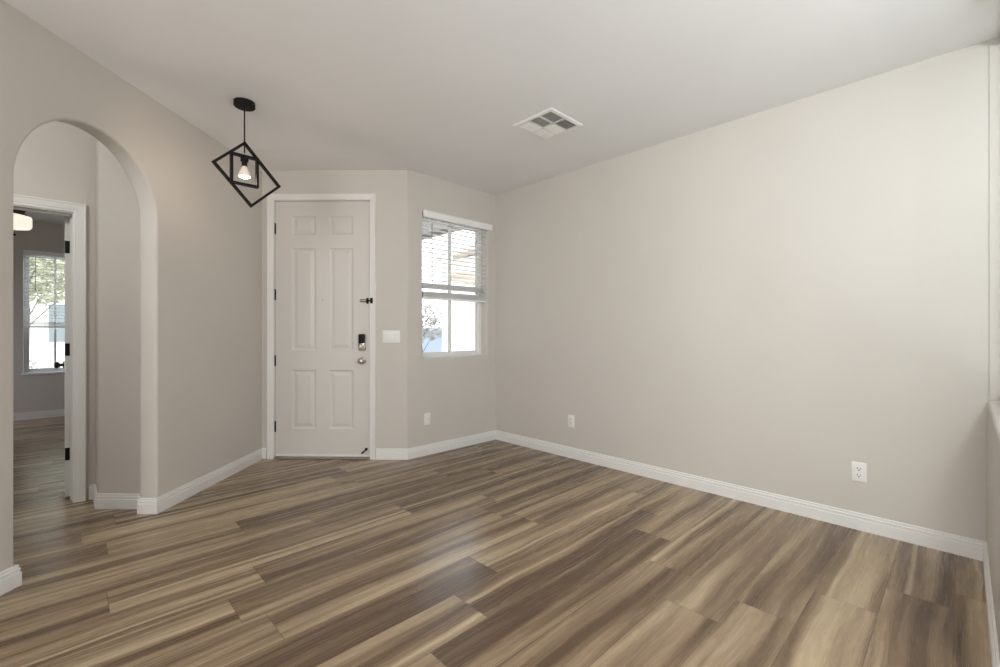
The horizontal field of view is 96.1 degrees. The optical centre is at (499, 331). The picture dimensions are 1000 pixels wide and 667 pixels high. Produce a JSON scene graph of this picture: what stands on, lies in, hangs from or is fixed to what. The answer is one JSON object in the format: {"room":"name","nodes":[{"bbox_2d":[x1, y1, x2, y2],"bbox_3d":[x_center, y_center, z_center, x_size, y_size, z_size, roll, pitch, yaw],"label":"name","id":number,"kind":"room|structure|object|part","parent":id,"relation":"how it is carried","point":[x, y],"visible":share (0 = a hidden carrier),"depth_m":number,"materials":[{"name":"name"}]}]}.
{"room":"empty living room","nodes":[
{"label":"empty living room","id":0,"kind":"room"},
{"bbox_2d":[13,221,64,412],"bbox_3d":[-7.140,-0.162,5.641,4.400,2.740,0.140,0,0,-44],"label":"wall","id":1,"kind":"structure","parent":0,"point":[41,392],"depth_m":6.18,"materials":[{"name":"beige paint"}]},
{"bbox_2d":[13,409,64,420],"bbox_3d":[-7.093,1.157,5.579,4.380,0.102,0.014,0,0,-44],"label":"baseboard","id":2,"kind":"structure","parent":1,"relation":"attached to","point":[60,412],"depth_m":6.24,"materials":[{"name":"white paint"}]},
{"bbox_2d":[21,371,64,374],"bbox_3d":[-6.324,0.582,6.388,0.660,0.026,0.113,0,0,-44],"label":"sill","id":3,"kind":"structure","parent":1,"relation":"attached to","point":[54,372],"depth_m":6.26,"materials":[{"name":"white paint"}]},
{"bbox_2d":[24,254,64,372],"bbox_3d":[-6.381,-0.260,6.446,0.620,1.665,0.050,0,0,-44],"label":"window","id":4,"kind":"structure","parent":1,"relation":"in","point":[26,294],"depth_m":6.25,"materials":[{"name":"plastic"}]},
{"bbox_3d":[-6.472,-0.260,6.351,0.288,1.597,0.014,0,0,-44],"label":"sash","id":5,"kind":"part","parent":4,"relation":"part of","materials":[{"name":"plastic"}]},
{"bbox_2d":[23,250,64,327],"bbox_3d":[-6.301,-0.586,6.372,0.629,1.062,0.090,0,0,-44],"label":"window blind","id":6,"kind":"object","parent":4,"relation":"attached to","point":[30,252],"visible":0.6,"depth_m":6.29,"materials":[{"name":"white plastic"}]},
{"bbox_3d":[-6.318,-0.065,6.381,0.602,0.019,0.046,0,0,-44],"label":"rail","id":7,"kind":"part","parent":6,"relation":"part of","materials":[{"name":"white plastic"}]},
{"bbox_2d":[13,121,95,499],"bbox_3d":[-4.356,-0.162,1.965,5.480,2.740,0.115,0,0,-44],"label":"wall","id":8,"kind":"structure","parent":0,"point":[56,160],"depth_m":3.19,"materials":[{"name":"beige paint"}]},
{"bbox_2d":[13,194,85,502],"bbox_3d":[-3.617,0.149,3.224,0.929,2.117,0.937,0,0,-44],"label":"door","id":9,"kind":"structure","parent":8,"relation":"in","point":[75,224],"depth_m":3.20,"materials":[{"name":"white paint"}]},
{"bbox_3d":[-3.667,0.277,3.738,0.062,0.064,0.064,0,0,-44],"label":"knob","id":10,"kind":"part","parent":9,"relation":"part of","materials":[{"name":"brown metal"}]},
{"bbox_2d":[96,139,139,493],"bbox_3d":[-2.613,-0.162,3.219,0.404,2.740,0.510,0,0,-44],"label":"wall","id":11,"kind":"structure","parent":0,"point":[117,207],"depth_m":3.07,"materials":[{"name":"beige paint"}]},
{"bbox_2d":[89,484,139,508],"bbox_3d":[-2.697,1.157,3.105,0.586,0.102,0.130,0,0,20],"label":"baseboard","id":12,"kind":"structure","parent":11,"relation":"attached to","point":[101,500],"depth_m":3.06,"materials":[{"name":"white paint"}]},
{"bbox_2d":[0,0,261,571],"bbox_3d":[-2.383,-0.162,0.465,0.120,2.740,7.656,0,0,1],"label":"wall","id":13,"kind":"structure","parent":0,"point":[201,242],"depth_m":3.06,"materials":[{"name":"beige paint"}]},
{"bbox_2d":[0,564,21,595],"bbox_3d":[-2.378,1.157,0.342,0.134,0.102,3.610,0,0,1],"label":"baseboard","id":14,"kind":"structure","parent":13,"relation":"attached to","point":[10,578],"depth_m":2.10,"materials":[{"name":"white paint"}]},
{"bbox_2d":[137,448,266,513],"bbox_3d":[-2.310,1.157,3.623,0.135,0.102,1.302,0,0,2],"label":"baseboard","id":15,"kind":"structure","parent":13,"relation":"attached to","point":[145,505],"depth_m":3.35,"materials":[{"name":"white paint"}]},
{"bbox_2d":[262,170,407,448],"bbox_3d":[-1.628,-0.162,4.337,1.509,2.740,0.150,0,0,1],"label":"wall","id":16,"kind":"structure","parent":0,"point":[390,187],"depth_m":4.25,"materials":[{"name":"beige paint"}]},
{"bbox_2d":[267,193,375,459],"bbox_3d":[-1.689,-0.048,4.311,1.032,2.512,0.201,0,0,1],"label":"door","id":17,"kind":"structure","parent":16,"relation":"in","point":[321,248],"depth_m":4.28,"materials":[{"name":"white paint"}]},
{"bbox_3d":[-1.308,0.277,4.234,0.058,0.058,0.058,0,0,1],"label":"knob","id":18,"kind":"part","parent":17,"relation":"part of","materials":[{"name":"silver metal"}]},
{"bbox_2d":[383,330,399,342],"bbox_3d":[-1.028,0.047,4.247,0.166,0.118,0.012,0,0,1],"label":"light switch","id":19,"kind":"object","parent":16,"relation":"attached to","point":[389,336],"visible":1,"depth_m":4.25,"materials":[{"name":"white plastic"}]},
{"bbox_2d":[422,221,460,239],"bbox_3d":[-2.749,-1.612,6.680,3.050,0.240,5.780,0,0,-44],"label":"soffit","id":20,"kind":"structure","parent":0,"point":[423,226],"depth_m":6.83,"materials":[{"name":"paint"}]},
{"bbox_2d":[408,170,495,447],"bbox_3d":[-0.513,-0.162,4.706,1.154,2.740,0.150,0,0,-44],"label":"wall","id":21,"kind":"structure","parent":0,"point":[459,392],"depth_m":4.59,"materials":[{"name":"beige paint"}]},
{"bbox_2d":[424,412,430,424],"bbox_3d":[-0.709,0.855,4.403,0.074,0.118,0.012,0,0,-44],"label":"wall plate","id":22,"kind":"object","parent":21,"relation":"attached to","point":[427,416],"visible":1,"depth_m":4.40,"materials":[{"name":"white plastic"}]},
{"bbox_2d":[422,217,480,357],"bbox_3d":[-0.531,-0.451,4.751,0.850,1.427,0.050,0,0,-44],"label":"window","id":23,"kind":"structure","parent":21,"relation":"attached to","point":[477,351],"depth_m":4.88,"materials":[{"name":"plastic"}]},
{"bbox_3d":[-0.664,-0.451,4.615,0.403,1.359,0.014,0,0,-44],"label":"sash","id":24,"kind":"part","parent":23,"relation":"part of","materials":[{"name":"plastic"}]},
{"bbox_3d":[-0.403,-0.451,4.891,0.403,1.359,0.014,0,0,-44],"label":"sash","id":25,"kind":"part","parent":23,"relation":"part of","materials":[{"name":"plastic"}]},
{"bbox_2d":[422,210,491,302],"bbox_3d":[-0.435,-0.753,4.692,0.903,0.862,0.090,0,0,-44],"label":"window blind","id":26,"kind":"object","parent":21,"relation":"attached to","point":[426,213],"visible":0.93,"depth_m":4.66,"materials":[{"name":"white plastic"}]},
{"bbox_3d":[-0.468,-0.736,4.685,0.002,0.803,0.054,0,0,-44],"label":"ladder cord","id":27,"kind":"part","parent":26,"relation":"part of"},
{"bbox_3d":[-0.468,-0.332,4.685,0.830,0.019,0.046,0,0,-44],"label":"rail","id":28,"kind":"part","parent":26,"relation":"part of","materials":[{"name":"white plastic"}]},
{"bbox_3d":[-0.252,-0.736,4.895,0.002,0.803,0.054,0,0,-44],"label":"ladder cord","id":29,"kind":"part","parent":26,"relation":"part of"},
{"bbox_3d":[-0.196,-0.759,4.899,0.030,0.735,0.016,0,0,-44],"label":"pull cord","id":30,"kind":"part","parent":26,"relation":"part of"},
{"bbox_2d":[0,416,991,666],"bbox_3d":[-2.532,1.208,0.888,9.600,0.001,13.200,0,0,-44],"label":"floor","id":31,"kind":"structure","parent":0,"point":[493,553],"depth_m":2.21,"materials":[{"name":"brown wood"}]},
{"bbox_2d":[3,0,999,224],"bbox_3d":[-2.513,-1.592,0.976,9.750,0.120,13.300,0,0,-44],"label":"ceiling","id":32,"kind":"structure","parent":0,"point":[439,89],"depth_m":2.54,"materials":[{"name":"paint"}]},
{"bbox_2d":[13,209,31,235],"bbox_3d":[-4.951,-1.247,4.580,1.211,0.570,1.201,0,0,-44],"label":"ceiling fan","id":33,"kind":"object","parent":32,"relation":"hanging from","point":[21,221],"visible":0.36,"depth_m":4.52,"materials":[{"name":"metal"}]},
{"bbox_3d":[-4.943,-1.111,4.539,0.304,0.146,0.304,0,0,-44],"label":"lamp shade","id":34,"kind":"part","parent":33,"relation":"part of","materials":[{"name":"white glass"}]},
{"bbox_2d":[211,97,280,207],"bbox_3d":[-1.692,-1.184,3.014,0.420,0.696,0.128,0,0,-44],"label":"pendant lamp","id":35,"kind":"object","parent":32,"relation":"hanging from","point":[244,104],"visible":1,"depth_m":2.99,"materials":[{"name":"black metal"}]},
{"bbox_3d":[-1.706,-1.352,3.000,0.014,0.320,0.014,0,0,-44],"label":"stem","id":36,"kind":"part","parent":35,"relation":"part of","materials":[{"name":"black metal"}]},
{"bbox_2d":[240,157,248,166],"bbox_3d":[-1.706,-1.130,3.000,0.048,0.056,0.048,0,0,-44],"label":"socket","id":37,"kind":"object","parent":35,"relation":"attached to","point":[244,160],"depth_m":2.98,"materials":[{"name":"black metal"}]},
{"bbox_3d":[-1.706,-1.076,3.000,0.032,0.202,0.169,0,0,44],"label":"frame","id":38,"kind":"part","parent":35,"relation":"part of","materials":[{"name":"black metal"}]},
{"bbox_3d":[-1.706,-1.071,3.000,0.074,0.074,0.074,0,0,-44],"label":"bulb","id":39,"kind":"part","parent":35,"relation":"part of","materials":[{"name":"beige glass"}]},
{"bbox_3d":[-1.692,-1.052,3.015,0.420,0.434,0.036,0,0,-44],"label":"frame","id":40,"kind":"part","parent":35,"relation":"part of","materials":[{"name":"black metal"}]},
{"bbox_2d":[513,107,582,139],"bbox_3d":[0.354,-1.525,3.327,0.366,0.013,0.366,0,0,-44],"label":"ceiling vent","id":41,"kind":"object","parent":32,"relation":"in","point":[549,123],"visible":1,"depth_m":3.30,"materials":[{"name":"white plastic"}]},
{"bbox_3d":[0.228,-1.524,3.344,0.143,0.011,0.086,0,0,-44],"label":"louver panel","id":42,"kind":"part","parent":41,"relation":"part of","materials":[{"name":"white plastic"}]},
{"bbox_3d":[0.341,-1.524,3.454,0.143,0.011,0.086,0,0,-44],"label":"louver panel","id":43,"kind":"part","parent":41,"relation":"part of","materials":[{"name":"white plastic"}]},
{"bbox_3d":[0.411,-1.524,3.381,0.143,0.011,0.085,0,0,-44],"label":"louver panel","id":44,"kind":"part","parent":41,"relation":"part of","materials":[{"name":"white plastic"}]},
{"bbox_3d":[0.481,-1.524,3.309,0.139,0.011,0.087,0,0,-44],"label":"louver panel","id":45,"kind":"part","parent":41,"relation":"part of","materials":[{"name":"white plastic"}]},
{"bbox_2d":[496,36,999,541],"bbox_3d":[1.542,-0.162,3.522,0.150,2.740,4.711,0,0,-44],"label":"wall","id":46,"kind":"structure","parent":0,"point":[776,300],"depth_m":3.00,"materials":[{"name":"beige paint"}]},
{"bbox_2d":[568,415,574,427],"bbox_3d":[0.681,0.856,4.297,0.008,0.118,0.074,0,0,-44],"label":"power outlet","id":47,"kind":"object","parent":46,"relation":"attached to","point":[571,418],"visible":1,"depth_m":4.29,"materials":[{"name":"white plastic"}]},
{"bbox_2d":[376,430,984,560],"bbox_3d":[0.691,1.157,3.306,1.374,0.102,3.956,0,0,-44],"label":"baseboard","id":48,"kind":"structure","parent":46,"relation":"attached to","point":[934,539],"depth_m":3.21,"materials":[{"name":"white paint"}]},
{"bbox_2d":[852,461,866,482],"bbox_3d":[2.190,0.856,2.740,0.008,0.118,0.074,0,0,-44],"label":"power outlet","id":49,"kind":"object","parent":46,"relation":"attached to","point":[859,470],"visible":1,"depth_m":2.74,"materials":[{"name":"white plastic"}]},
{"bbox_2d":[987,400,999,657],"bbox_3d":[2.145,0.783,1.877,1.294,0.850,0.120,0,0,-44],"label":"wall","id":50,"kind":"structure","parent":0,"point":[993,407],"depth_m":1.83,"materials":[{"name":"beige paint"}]},
{"bbox_2d":[983,542,999,666],"bbox_3d":[2.095,1.157,1.922,1.284,0.102,0.014,0,0,-44],"label":"baseboard","id":51,"kind":"structure","parent":50,"relation":"attached to","point":[994,651],"depth_m":1.81,"materials":[{"name":"white paint"}]},
{"label":"outside","id":52,"kind":"structure","parent":0,"visible":0},
{"bbox_3d":[-9.509,1.248,21.304,44.000,0.040,36.170,0,0,-44],"label":"ground","id":53,"kind":"structure","parent":52,"visible":0},
{"bbox_2d":[29,360,52,368],"bbox_3d":[-8.728,0.868,8.235,1.004,0.810,0.990,0,0,-44],"label":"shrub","id":54,"kind":"object","parent":53,"relation":"on","point":[34,363],"visible":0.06,"depth_m":8.32,"materials":[{"name":"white plant"}]},
{"bbox_2d":[29,260,64,368],"bbox_3d":[-13.290,-0.932,13.927,7.400,4.320,6.200,0,0,-44],"label":"house","id":55,"kind":"structure","parent":53,"relation":"on","point":[41,339],"depth_m":11.61,"materials":[{"name":"white paint"}]},
{"bbox_3d":[-11.319,-0.222,11.964,0.980,0.980,0.006,0,0,-44],"label":"pane","id":56,"kind":"part","parent":55,"relation":"part of","materials":[{"name":"grey glass"}]},
{"bbox_2d":[29,257,64,350],"bbox_3d":[-9.574,-1.036,9.095,3.107,4.529,3.064,0,0,-44],"label":"tree","id":57,"kind":"object","parent":53,"relation":"on","point":[48,297],"visible":0.09,"depth_m":9.07,"materials":[{"name":"green plant"}]},
{"bbox_2d":[422,299,441,351],"bbox_3d":[-2.016,0.165,11.484,1.369,2.128,1.321,0,0,-44],"label":"tree","id":58,"kind":"object","parent":53,"relation":"on","point":[433,319],"visible":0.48,"depth_m":11.39,"materials":[{"name":"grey plant"}]},
{"bbox_2d":[422,328,441,351],"bbox_3d":[-2.737,0.528,19.490,4.481,1.399,1.920,0,0,-4],"label":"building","id":59,"kind":"structure","parent":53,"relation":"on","point":[435,345],"depth_m":18.61,"materials":[{"name":"silver metal"}]},
{"bbox_3d":[-2.912,0.083,19.478,2.350,0.350,1.780,0,0,-4],"label":"glass","id":60,"kind":"part","parent":59,"relation":"part of","materials":[{"name":"glass"}]},
{"bbox_2d":[442,248,452,351],"bbox_3d":[-1.068,-0.222,9.076,0.220,2.900,0.220,0,0,-44],"label":"porch post","id":61,"kind":"object","parent":53,"relation":"on","point":[444,302],"visible":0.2,"depth_m":9.01,"materials":[{"name":"white paint"}]},
{"bbox_2d":[436,244,474,350],"bbox_3d":[2.400,-0.557,13.329,6.700,3.570,5.300,0,0,-44],"label":"house","id":62,"kind":"structure","parent":53,"relation":"on","point":[463,312],"depth_m":12.51,"materials":[{"name":"white paint"}]},
{"bbox_2d":[451,271,474,283],"bbox_3d":[-0.088,0.037,9.358,2.300,2.382,1.039,0,0,-44],"label":"pergola","id":63,"kind":"object","parent":53,"relation":"on","point":[458,272],"visible":0.06,"depth_m":8.77,"materials":[{"name":"beige wood"}]}
]}

